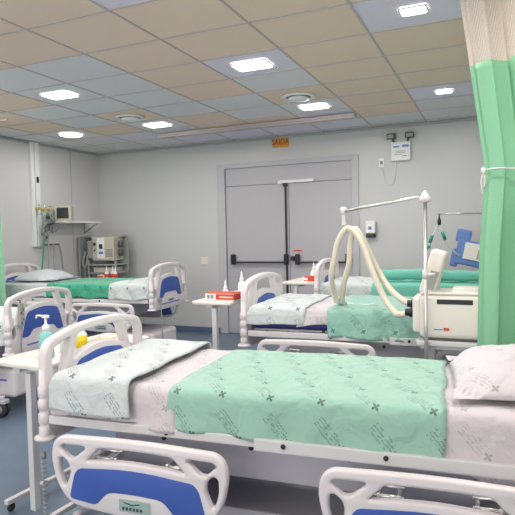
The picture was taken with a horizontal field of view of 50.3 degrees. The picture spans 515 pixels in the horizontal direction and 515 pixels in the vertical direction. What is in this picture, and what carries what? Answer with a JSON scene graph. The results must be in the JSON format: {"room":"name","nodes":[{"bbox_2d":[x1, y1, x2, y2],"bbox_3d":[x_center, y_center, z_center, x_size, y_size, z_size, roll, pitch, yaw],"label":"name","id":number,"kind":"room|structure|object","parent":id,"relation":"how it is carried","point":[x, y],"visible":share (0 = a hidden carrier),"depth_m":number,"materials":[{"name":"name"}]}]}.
{"room":"hospital room","nodes":[
{"label":"hospital room","id":0,"kind":"room"},
{"bbox_2d":[0,138,101,320],"bbox_3d":[-4.285,-0.048,4.608,0.120,2.709,9.041,0,3,23],"label":"wall","id":1,"kind":"structure","parent":0,"point":[55,178],"depth_m":7.63,"materials":[{"name":"white paint"}]},
{"bbox_2d":[28,141,42,246],"bbox_3d":[-2.989,-0.847,7.380,0.056,1.403,0.150,0,3,23],"label":"duct","id":2,"kind":"object","parent":1,"relation":"attached to","point":[33,147],"visible":1,"depth_m":7.35,"materials":[{"name":"white plastic"}]},
{"bbox_2d":[35,203,51,215],"bbox_3d":[-2.898,-0.644,7.439,0.075,0.170,0.238,0,3,23],"label":"gas flowmeter","id":3,"kind":"object","parent":2,"relation":"attached to","point":[39,209],"visible":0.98,"depth_m":7.41,"materials":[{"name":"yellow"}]},
{"bbox_2d":[41,212,63,269],"bbox_3d":[-2.850,-0.219,7.500,0.111,0.796,0.420,0,3,23],"label":"hose","id":4,"kind":"object","parent":2,"relation":"attached to","point":[46,238],"visible":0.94,"depth_m":7.45,"materials":[{"name":"teal plastic"}]},
{"bbox_2d":[0,136,97,155],"bbox_3d":[-4.252,-1.384,4.506,0.030,0.026,8.811,0,3,23],"label":"trim","id":5,"kind":"structure","parent":1,"relation":"attached to","point":[1,137],"depth_m":7.66,"materials":[{"name":"grey metal"}]},
{"bbox_2d":[70,155,74,277],"bbox_3d":[-2.715,-0.270,8.072,0.004,2.619,0.012,0,3,23],"label":"trim","id":6,"kind":"structure","parent":1,"relation":"attached to","point":[70,155],"depth_m":8.05,"materials":[{"name":"grey metal"}]},
{"bbox_2d":[48,221,101,233],"bbox_3d":[-2.622,-0.432,7.915,0.300,0.172,0.780,0,3,23],"label":"wall shelf","id":7,"kind":"object","parent":1,"relation":"attached to","point":[63,222],"visible":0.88,"depth_m":7.80,"materials":[{"name":"white metal"}]},
{"bbox_2d":[54,206,73,220],"bbox_3d":[-2.696,-0.609,7.625,0.239,0.205,0.149,-1,3,-4],"label":"monitor","id":8,"kind":"object","parent":7,"relation":"on","point":[62,213],"visible":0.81,"depth_m":7.55,"materials":[{"name":"beige plastic"}]},
{"bbox_2d":[47,209,55,232],"bbox_3d":[-2.820,-0.495,7.476,0.158,0.329,0.109,-3,3,-37],"label":"cable","id":9,"kind":"object","parent":8,"relation":"attached to","point":[49,224],"visible":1,"depth_m":7.46,"materials":[{"name":"black plastic"}]},
{"bbox_2d":[0,330,289,514],"bbox_3d":[-1.147,1.346,3.321,6.856,0.100,9.041,0,3,23],"label":"floor","id":10,"kind":"structure","parent":0,"point":[14,459],"depth_m":3.64,"materials":[{"name":"plastic"}]},
{"bbox_2d":[0,287,73,417],"bbox_3d":[-2.829,0.761,4.935,2.204,0.999,1.080,-1,3,16],"label":"hospital bed","id":11,"kind":"object","parent":10,"relation":"on","point":[12,384],"visible":0.7,"depth_m":4.45,"materials":[{"name":"paint"}]},
{"bbox_2d":[17,300,24,352],"bbox_3d":[-1.874,0.616,4.343,0.052,0.572,0.052,-1,3,17],"label":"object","id":12,"kind":"object","parent":11,"relation":"hanging from","point":[21,317],"visible":0.94,"depth_m":4.32,"materials":[{"name":"grey"}]},
{"bbox_3d":[-2.834,0.557,4.926,2.030,0.131,0.760,-1,3,16],"label":"mattress","id":13,"kind":"object","parent":11,"relation":"on","visible":0},
{"bbox_2d":[0,306,64,345],"bbox_3d":[-2.296,0.575,4.766,0.932,0.211,0.841,-1,3,16],"label":"sheet","id":14,"kind":"object","parent":13,"relation":"on","point":[14,309],"visible":0.19,"depth_m":4.37,"materials":[{"name":"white fabric"}]},
{"bbox_2d":[0,333,148,514],"bbox_3d":[-0.985,0.902,3.090,0.390,0.800,0.840,0,3,27],"label":"table","id":15,"kind":"object","parent":10,"relation":"on","point":[25,361],"visible":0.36,"depth_m":2.73,"materials":[{"name":"white laminate"}]},
{"bbox_2d":[35,315,54,357],"bbox_3d":[-1.107,0.405,2.832,0.124,0.219,0.074,1,3,35],"label":"pump bottle","id":16,"kind":"object","parent":15,"relation":"on","point":[45,333],"visible":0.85,"depth_m":2.80,"materials":[{"name":"teal plastic"}]},
{"bbox_2d":[75,330,87,349],"bbox_3d":[-0.966,0.434,2.996,0.067,0.140,0.067,-1,3,1],"label":"bottle","id":17,"kind":"object","parent":15,"relation":"on","point":[82,340],"visible":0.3,"depth_m":2.97,"materials":[{"name":"yellow plastic"}]},
{"bbox_2d":[88,336,115,342],"bbox_3d":[-0.910,0.483,3.149,0.100,0.025,0.220,-1,3,12],"label":"tray","id":18,"kind":"object","parent":15,"relation":"on","point":[98,337],"visible":0.33,"depth_m":3.20,"materials":[{"name":"beige plastic"}]},
{"bbox_2d":[4,262,188,343],"bbox_3d":[-1.984,0.617,6.479,2.204,1.114,1.080,0,3,18],"label":"hospital bed","id":19,"kind":"object","parent":10,"relation":"on","point":[171,287],"visible":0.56,"depth_m":6.04,"materials":[{"name":"paint"}]},
{"bbox_2d":[159,298,163,338],"bbox_3d":[-1.012,0.775,5.886,0.034,0.691,0.088,1,3,36],"label":"cable","id":20,"kind":"object","parent":19,"relation":"hanging from","point":[160,299],"visible":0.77,"depth_m":5.85,"materials":[{"name":"grey plastic"}]},
{"bbox_3d":[-1.990,0.355,6.467,2.030,0.131,0.760,0,3,18],"label":"mattress","id":21,"kind":"object","parent":19,"relation":"on","visible":0},
{"bbox_2d":[5,278,80,297],"bbox_3d":[-2.578,0.359,6.665,0.792,0.163,0.826,0,3,18],"label":"sheet","id":22,"kind":"object","parent":21,"relation":"on","point":[12,288],"visible":0.5,"depth_m":6.32,"materials":[{"name":"grey fabric"}]},
{"bbox_2d":[9,269,79,280],"bbox_3d":[-2.603,0.209,6.686,0.620,0.140,0.620,-1,3,13],"label":"pillow","id":23,"kind":"object","parent":22,"relation":"on","point":[45,274],"visible":1,"depth_m":6.49,"materials":[{"name":"grey fabric"}]},
{"bbox_2d":[46,277,136,298],"bbox_3d":[-1.843,0.346,6.417,0.863,0.172,0.854,0,3,18],"label":"sheet","id":24,"kind":"object","parent":21,"relation":"on","point":[89,288],"visible":0.74,"depth_m":6.05,"materials":[{"name":"fabric"}]},
{"bbox_2d":[108,277,154,300],"bbox_3d":[-1.244,0.345,6.215,0.486,0.194,0.864,0,3,18],"label":"folded blanket","id":25,"kind":"object","parent":21,"relation":"on","point":[135,289],"visible":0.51,"depth_m":5.83,"materials":[{"name":"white fabric"}]},
{"bbox_2d":[78,235,128,331],"bbox_3d":[-2.264,0.393,8.123,0.695,1.430,0.356,0,3,17],"label":"machine","id":26,"kind":"object","parent":10,"relation":"on","point":[114,250],"visible":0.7,"depth_m":8.01,"materials":[{"name":"light grey painted metal"},{"name":"dark plastic"},{"name":"rubber"}]},
{"bbox_2d":[87,260,127,277],"bbox_3d":[-2.198,0.523,8.091,0.482,0.970,0.310,0,3,17],"label":"shelf","id":27,"kind":"object","parent":26,"relation":"attached to","point":[121,266],"depth_m":8.00,"materials":[{"name":"grey"}]},
{"bbox_2d":[118,248,122,255],"bbox_3d":[-1.991,-0.077,7.979,0.070,0.110,0.070,0,3,17],"label":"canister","id":28,"kind":"object","parent":26,"relation":"on","point":[120,251],"depth_m":7.95,"materials":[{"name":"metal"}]},
{"bbox_2d":[118,240,122,247],"bbox_3d":[-1.989,-0.197,7.973,0.070,0.110,0.070,0,3,17],"label":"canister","id":29,"kind":"object","parent":26,"relation":"on","point":[120,243],"depth_m":7.95,"materials":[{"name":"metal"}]},
{"bbox_2d":[192,290,248,349],"bbox_3d":[-0.162,0.765,4.368,0.360,0.925,0.800,0,3,23],"label":"table","id":30,"kind":"object","parent":10,"relation":"on","point":[209,304],"visible":0.22,"depth_m":4.01,"materials":[{"name":"white laminate"}]},
{"bbox_2d":[205,291,240,300],"bbox_3d":[-0.257,0.286,4.077,0.242,0.059,0.124,0,3,23],"label":"glove box","id":31,"kind":"object","parent":30,"relation":"on","point":[211,295],"visible":0.97,"depth_m":4.03,"materials":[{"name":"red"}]},
{"bbox_2d":[216,293,240,299],"bbox_3d":[-0.215,0.286,4.060,0.151,0.042,0.123,0,3,23],"label":"print","id":32,"kind":"object","parent":31,"relation":"attached to","point":[219,296],"depth_m":4.01,"materials":[{"name":"red cardboard"}]},
{"bbox_2d":[238,271,243,290],"bbox_3d":[-0.126,0.205,4.355,0.064,0.190,0.064,0,3,23],"label":"squeeze bottle","id":33,"kind":"object","parent":30,"relation":"on","point":[241,278],"visible":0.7,"depth_m":4.34,"materials":[{"name":"white plastic"}]},
{"bbox_2d":[34,314,514,514],"bbox_3d":[0.172,0.801,2.496,2.204,1.002,1.080,0,3,19],"label":"hospital bed","id":34,"kind":"object","parent":10,"relation":"on","point":[138,471],"visible":0.49,"depth_m":2.16,"materials":[{"name":"paint"}]},
{"bbox_2d":[40,451,48,514],"bbox_3d":[-0.962,1.118,2.488,0.029,0.478,0.030,-3,3,-35],"label":"coiled cable","id":35,"kind":"object","parent":34,"relation":"hanging from","point":[43,455],"visible":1,"depth_m":2.48,"materials":[{"name":"grey plastic"}]},
{"bbox_2d":[122,502,141,512],"bbox_3d":[-0.497,0.988,2.169,0.090,0.032,0.005,0,3,19],"label":"print","id":36,"kind":"object","parent":34,"relation":"attached to","point":[123,508],"depth_m":2.17},
{"bbox_3d":[0.168,0.595,2.487,2.030,0.131,0.760,0,3,19],"label":"mattress","id":37,"kind":"object","parent":34,"relation":"on","visible":0},
{"bbox_2d":[51,349,202,422],"bbox_3d":[0.003,0.601,2.544,1.703,0.169,0.820,0,3,19],"label":"sheet","id":38,"kind":"object","parent":37,"relation":"on","point":[133,417],"visible":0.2,"depth_m":2.43,"materials":[{"name":"white fabric"}]},
{"bbox_2d":[48,339,211,419],"bbox_3d":[-0.584,0.575,2.749,0.417,0.183,0.898,0,3,19],"label":"folded blanket","id":39,"kind":"object","parent":38,"relation":"on","point":[97,387],"visible":0.92,"depth_m":2.39,"materials":[{"name":"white fabric"}]},
{"bbox_2d":[133,349,231,433],"bbox_3d":[-0.293,0.607,2.646,0.208,0.189,0.851,0,3,19],"label":"sheet","id":40,"kind":"object","parent":38,"relation":"on","point":[150,397],"visible":0.69,"depth_m":2.29,"materials":[{"name":"white fabric"}]},
{"bbox_2d":[166,350,447,457],"bbox_3d":[0.272,0.602,2.450,1.093,0.197,0.846,0,3,19],"label":"sheet","id":41,"kind":"object","parent":38,"relation":"on","point":[370,403],"visible":1,"depth_m":2.15,"materials":[{"name":"green fabric"}]},
{"bbox_2d":[444,363,514,486],"bbox_3d":[0.934,0.672,2.224,0.412,0.332,0.838,0,3,19],"label":"sheet","id":42,"kind":"object","parent":37,"relation":"on","point":[477,429],"visible":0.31,"depth_m":1.87,"materials":[{"name":"white fabric"}]},
{"bbox_2d":[445,344,514,400],"bbox_3d":[1.033,0.433,2.208,0.500,0.145,0.700,0,3,17],"label":"pillow","id":43,"kind":"object","parent":42,"relation":"on","point":[484,372],"visible":1,"depth_m":2.05,"materials":[{"name":"white fabric"}]},
{"bbox_2d":[283,277,313,331],"bbox_3d":[0.593,0.687,5.870,0.410,0.915,0.800,0,3,23],"label":"table","id":44,"kind":"object","parent":10,"relation":"on","point":[298,282],"visible":0.09,"depth_m":5.53,"materials":[{"name":"white laminate"}]},
{"bbox_2d":[304,276,313,280],"bbox_3d":[0.544,0.215,5.625,0.122,0.050,0.081,0,3,23],"label":"box","id":45,"kind":"object","parent":44,"relation":"on","point":[306,278],"visible":0.6,"depth_m":5.59,"materials":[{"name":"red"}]},
{"bbox_2d":[310,263,314,275],"bbox_3d":[0.591,0.143,5.754,0.070,0.180,0.070,0,3,23],"label":"squeeze bottle","id":46,"kind":"object","parent":44,"relation":"on","point":[313,267],"visible":0.59,"depth_m":5.74,"materials":[{"name":"white plastic"}]},
{"bbox_2d":[314,258,338,293],"bbox_3d":[1.692,0.576,5.177,2.204,1.149,1.080,0,3,22],"label":"hospital bed","id":47,"kind":"object","parent":10,"relation":"on","point":[320,276],"visible":0.07,"depth_m":5.30,"materials":[{"name":"paint"}]},
{"bbox_3d":[1.686,0.296,5.164,2.030,0.131,0.760,0,3,22],"label":"mattress","id":48,"kind":"object","parent":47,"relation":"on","visible":0},
{"bbox_2d":[320,276,379,296],"bbox_3d":[0.986,0.286,5.447,0.542,0.184,0.825,0,3,22],"label":"sheet","id":49,"kind":"object","parent":48,"relation":"on","point":[357,285],"visible":0.59,"depth_m":5.11,"materials":[{"name":"white fabric"}]},
{"bbox_2d":[371,279,478,296],"bbox_3d":[1.723,0.296,5.150,1.152,0.177,0.835,0,3,22],"label":"sheet","id":50,"kind":"object","parent":48,"relation":"on","point":[408,287],"visible":0.3,"depth_m":4.89,"materials":[{"name":"teal fabric"}]},
{"bbox_2d":[381,268,478,281],"bbox_3d":[1.659,0.160,4.941,1.107,0.118,0.131,0,3,22],"label":"rolled blanket","id":51,"kind":"object","parent":50,"relation":"on","point":[396,274],"visible":0.59,"depth_m":4.92,"materials":[{"name":"teal fabric"}]},
{"bbox_2d":[238,272,462,362],"bbox_3d":[1.036,0.667,3.849,2.204,1.114,1.080,0,3,21],"label":"hospital bed","id":52,"kind":"object","parent":10,"relation":"on","point":[304,340],"visible":0.3,"depth_m":3.67,"materials":[{"name":"paint"}]},
{"bbox_2d":[252,324,326,329],"bbox_3d":[1.030,0.404,3.837,2.030,0.131,0.760,0,3,21],"label":"mattress","id":53,"kind":"object","parent":52,"relation":"on","point":[310,327],"visible":0.13,"depth_m":3.74,"materials":[{"name":"blue plastic"}]},
{"bbox_2d":[246,293,331,324],"bbox_3d":[0.268,0.393,4.129,0.426,0.163,0.848,0,3,21],"label":"folded blanket","id":54,"kind":"object","parent":53,"relation":"on","point":[289,308],"visible":0.91,"depth_m":3.79,"materials":[{"name":"white fabric"}]},
{"bbox_2d":[296,296,346,326],"bbox_3d":[0.535,0.400,4.027,0.292,0.161,0.835,0,3,21],"label":"sheet","id":55,"kind":"object","parent":53,"relation":"on","point":[315,314],"visible":0.49,"depth_m":3.67,"materials":[{"name":"white fabric"}]},
{"bbox_2d":[327,295,419,342],"bbox_3d":[1.030,0.411,3.837,0.912,0.207,0.858,0,3,21],"label":"sheet","id":56,"kind":"object","parent":53,"relation":"on","point":[372,322],"visible":0.48,"depth_m":3.54,"materials":[{"name":"teal fabric"}]},
{"bbox_2d":[340,190,478,359],"bbox_3d":[0.916,0.435,3.261,0.935,1.631,0.383,0,3,23],"label":"ventilator","id":57,"kind":"object","parent":10,"relation":"on","point":[444,318],"visible":0.51,"depth_m":3.08,"materials":[{"name":"beige plastic"}]},
{"bbox_2d":[328,225,407,317],"bbox_3d":[0.789,0.069,3.559,0.641,0.567,0.376,1,4,44],"label":"hose","id":58,"kind":"object","parent":57,"relation":"attached to","point":[375,271],"visible":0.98,"depth_m":3.52,"materials":[{"name":"beige plastic"}]},
{"bbox_2d":[428,270,438,290],"bbox_3d":[0.994,0.131,3.116,0.075,0.118,0.005,0,3,23],"label":"screen","id":59,"kind":"object","parent":57,"relation":"attached to","point":[433,281],"depth_m":3.11,"materials":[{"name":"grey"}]},
{"bbox_2d":[416,335,476,350],"bbox_3d":[1.133,0.491,3.180,0.380,0.050,0.270,0,3,23],"label":"tray","id":60,"kind":"object","parent":57,"relation":"on","point":[442,343],"depth_m":3.07,"materials":[{"name":"paint"}]},
{"bbox_2d":[427,213,481,270],"bbox_3d":[2.263,0.308,5.931,0.778,1.594,0.396,-2,3,-9],"label":"monitor","id":61,"kind":"object","parent":10,"relation":"on","point":[466,253],"visible":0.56,"depth_m":5.96,"materials":[{"name":"blue plastic"}]},
{"bbox_3d":[-2.073,0.711,7.726,0.340,0.820,0.240,0,3,23],"label":"side table","id":62,"kind":"object","parent":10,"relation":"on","visible":0},
{"bbox_2d":[104,266,108,276],"bbox_3d":[-2.119,0.209,7.698,0.061,0.185,0.061,0,3,23],"label":"squeeze bottle","id":63,"kind":"object","parent":62,"relation":"on","point":[106,274],"visible":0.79,"depth_m":7.68,"materials":[{"name":"white"}]},
{"bbox_2d":[113,267,117,277],"bbox_3d":[-1.982,0.209,7.638,0.061,0.185,0.061,0,3,23],"label":"squeeze bottle","id":64,"kind":"object","parent":62,"relation":"on","point":[115,274],"visible":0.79,"depth_m":7.62,"materials":[{"name":"white"}]},
{"bbox_2d":[0,0,514,153],"bbox_3d":[-1.209,-1.468,3.197,6.856,0.124,9.041,0,3,23],"label":"ceiling","id":65,"kind":"structure","parent":0,"point":[167,61],"depth_m":4.21,"materials":[{"name":"beige tile"}]},
{"bbox_2d":[0,119,8,305],"bbox_3d":[-3.059,-0.290,6.115,0.880,2.405,0.080,0,3,23],"label":"privacy curtain","id":66,"kind":"object","parent":65,"relation":"hanging from","point":[2,275],"visible":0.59,"depth_m":6.02,"materials":[{"name":"green fabric"}]},
{"bbox_2d":[40,91,79,99],"bbox_3d":[-1.791,-1.468,4.969,0.304,0.008,0.224,0,3,23],"label":"recessed light","id":67,"kind":"object","parent":65,"relation":"in","point":[58,95],"visible":1,"depth_m":4.95,"materials":[{"name":"white plastic"}]},
{"bbox_2d":[58,132,83,137],"bbox_3d":[-2.345,-1.540,6.889,0.320,0.011,0.320,0,3,23],"label":"recessed light","id":68,"kind":"object","parent":65,"relation":"in","point":[65,134],"visible":1,"depth_m":6.84,"materials":[{"name":"white plastic"}]},
{"bbox_2d":[60,133,81,136],"bbox_3d":[-2.345,-1.538,6.889,0.276,0.006,0.276,0,3,23],"label":"diffuser","id":69,"kind":"object","parent":68,"relation":"attached to","point":[61,134],"depth_m":6.85,"materials":[{"name":"white plastic"}]},
{"bbox_2d":[114,114,144,121],"bbox_3d":[-1.387,-1.504,5.957,0.330,0.043,0.330,0,3,23],"label":"ceiling vent","id":70,"kind":"object","parent":65,"relation":"in","point":[122,117],"visible":1,"depth_m":5.89,"materials":[{"name":"white metal"}]},
{"bbox_2d":[142,122,172,127],"bbox_3d":[-1.167,-1.545,6.407,0.304,0.008,0.224,0,3,23],"label":"recessed light","id":71,"kind":"object","parent":65,"relation":"in","point":[160,124],"visible":1,"depth_m":6.39,"materials":[{"name":"white plastic"}]},
{"bbox_2d":[229,59,274,71],"bbox_3d":[-0.041,-1.473,4.209,0.304,0.008,0.224,0,3,23],"label":"recessed light","id":72,"kind":"object","parent":65,"relation":"in","point":[252,65],"visible":1,"depth_m":4.19,"materials":[{"name":"white plastic"}]},
{"bbox_2d":[157,112,356,138],"bbox_3d":[-0.089,-1.553,6.510,2.540,0.045,0.130,0,3,23],"label":"ceiling track","id":73,"kind":"object","parent":65,"relation":"attached to","point":[344,116],"visible":1,"depth_m":6.41,"materials":[{"name":"grey metal"}]},
{"bbox_2d":[281,92,315,101],"bbox_3d":[0.389,-1.510,5.207,0.330,0.043,0.330,0,3,23],"label":"ceiling vent","id":74,"kind":"object","parent":65,"relation":"in","point":[295,96],"visible":1,"depth_m":5.14,"materials":[{"name":"white"}]},
{"bbox_2d":[298,103,330,110],"bbox_3d":[0.583,-1.550,5.647,0.304,0.008,0.224,0,3,23],"label":"recessed light","id":75,"kind":"object","parent":65,"relation":"in","point":[320,105],"visible":1,"depth_m":5.62,"materials":[{"name":"white plastic"}]},
{"bbox_2d":[398,4,428,17],"bbox_3d":[0.918,-1.451,3.223,0.168,0.008,0.134,0,3,23],"label":"recessed light","id":76,"kind":"object","parent":65,"relation":"in","point":[420,9],"visible":1,"depth_m":3.21,"materials":[{"name":"white plastic"}]},
{"bbox_2d":[400,6,426,16],"bbox_3d":[0.918,-1.450,3.223,0.144,0.006,0.110,0,3,23],"label":"diffuser","id":77,"kind":"object","parent":76,"relation":"attached to","point":[411,10],"depth_m":3.22,"materials":[{"name":"white plastic"}]},
{"bbox_2d":[434,89,453,94],"bbox_3d":[1.750,-1.554,5.140,0.168,0.008,0.134,0,3,23],"label":"recessed light","id":78,"kind":"object","parent":65,"relation":"in","point":[446,91],"visible":1,"depth_m":5.12,"materials":[{"name":"white plastic"}]},
{"bbox_2d":[436,90,451,93],"bbox_3d":[1.750,-1.553,5.140,0.144,0.006,0.110,0,3,23],"label":"diffuser","id":79,"kind":"object","parent":78,"relation":"attached to","point":[439,91],"depth_m":5.12,"materials":[{"name":"white plastic"}]},
{"bbox_2d":[460,0,514,345],"bbox_3d":[1.563,-0.233,2.752,1.032,2.425,0.116,0,3,23],"label":"privacy curtain","id":80,"kind":"object","parent":65,"relation":"hanging from","point":[493,80],"visible":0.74,"depth_m":2.88,"materials":[{"name":"green fabric"}]},
{"bbox_2d":[98,120,483,327],"bbox_3d":[0.604,-0.277,7.364,6.656,2.709,0.120,0,3,23],"label":"wall","id":81,"kind":"structure","parent":0,"point":[165,204],"depth_m":7.40,"materials":[{"name":"grey paint"}]},
{"bbox_2d":[141,323,220,332],"bbox_3d":[0.607,1.041,7.362,6.656,0.075,0.012,0,3,23],"label":"baseboard","id":82,"kind":"structure","parent":81,"relation":"attached to","point":[179,328],"depth_m":8.03,"materials":[{"name":"blue"}]},
{"bbox_2d":[201,257,207,264],"bbox_3d":[-0.766,0.049,7.903,0.110,0.110,0.014,0,3,23],"label":"wall switch","id":83,"kind":"object","parent":81,"relation":"attached to","point":[204,260],"visible":1,"depth_m":7.90,"materials":[{"name":"beige plastic"}]},
{"bbox_2d":[226,183,291,332],"bbox_3d":[-0.002,0.033,7.570,0.937,2.073,0.115,0,3,23],"label":"door","id":84,"kind":"structure","parent":81,"relation":"in","point":[258,226],"depth_m":7.57,"materials":[{"name":"grey painted metal"},{"name":"black plastic"}]},
{"bbox_2d":[272,138,288,147],"bbox_3d":[0.310,-1.549,7.350,0.242,0.144,0.012,0,3,23],"label":"exit sign","id":85,"kind":"object","parent":81,"relation":"attached to","point":[281,142],"visible":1,"depth_m":7.35,"materials":[{"name":"orange plastic"}]},
{"bbox_2d":[98,117,476,155],"bbox_3d":[0.545,-1.609,7.237,6.656,0.026,0.030,0,3,23],"label":"trim","id":86,"kind":"structure","parent":81,"relation":"attached to","point":[473,118],"depth_m":7.20,"materials":[{"name":"grey metal"}]},
{"bbox_2d":[217,154,359,332],"bbox_3d":[0.400,-0.117,7.450,2.020,2.390,0.140,0,3,23],"label":"trim","id":87,"kind":"structure","parent":81,"relation":"attached to","point":[221,169],"depth_m":7.64,"materials":[{"name":"grey metal"}]},
{"bbox_2d":[226,160,351,186],"bbox_3d":[0.384,-1.127,7.384,1.800,0.245,0.035,0,3,23],"label":"transom panel","id":88,"kind":"object","parent":81,"relation":"in","point":[333,170],"depth_m":7.35,"materials":[{"name":"grey"}]},
{"bbox_2d":[289,180,352,331],"bbox_3d":[0.826,0.036,7.211,0.857,2.063,0.115,0,3,23],"label":"door","id":89,"kind":"structure","parent":81,"relation":"in","point":[315,218],"depth_m":7.23,"materials":[{"name":"grey painted metal"},{"name":"black plastic"}]},
{"bbox_2d":[278,178,313,183],"bbox_3d":[0.509,-1.013,7.282,0.500,0.050,0.050,0,3,23],"label":"door closer","id":90,"kind":"object","parent":89,"relation":"attached to","point":[309,179],"depth_m":7.27,"materials":[{"name":"white metal"}]},
{"bbox_2d":[365,221,375,237],"bbox_3d":[1.422,-0.355,6.882,0.124,0.210,0.105,0,3,23],"label":"dispenser","id":91,"kind":"object","parent":81,"relation":"attached to","point":[370,226],"visible":1,"depth_m":6.84,"materials":[{"name":"white plastic"}]},
{"bbox_2d":[379,158,395,184],"bbox_3d":[1.615,-1.065,6.804,0.219,0.343,0.024,0,3,23],"label":"power outlet","id":92,"kind":"object","parent":81,"relation":"attached to","point":[381,160],"visible":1,"depth_m":6.82,"materials":[{"name":"white plastic"}]},
{"bbox_2d":[386,131,413,161],"bbox_3d":[1.745,-1.355,6.690,0.327,0.341,0.102,0,3,23],"label":"emergency light","id":93,"kind":"object","parent":81,"relation":"attached to","point":[400,151],"visible":1,"depth_m":6.68,"materials":[{"name":"white plastic"}]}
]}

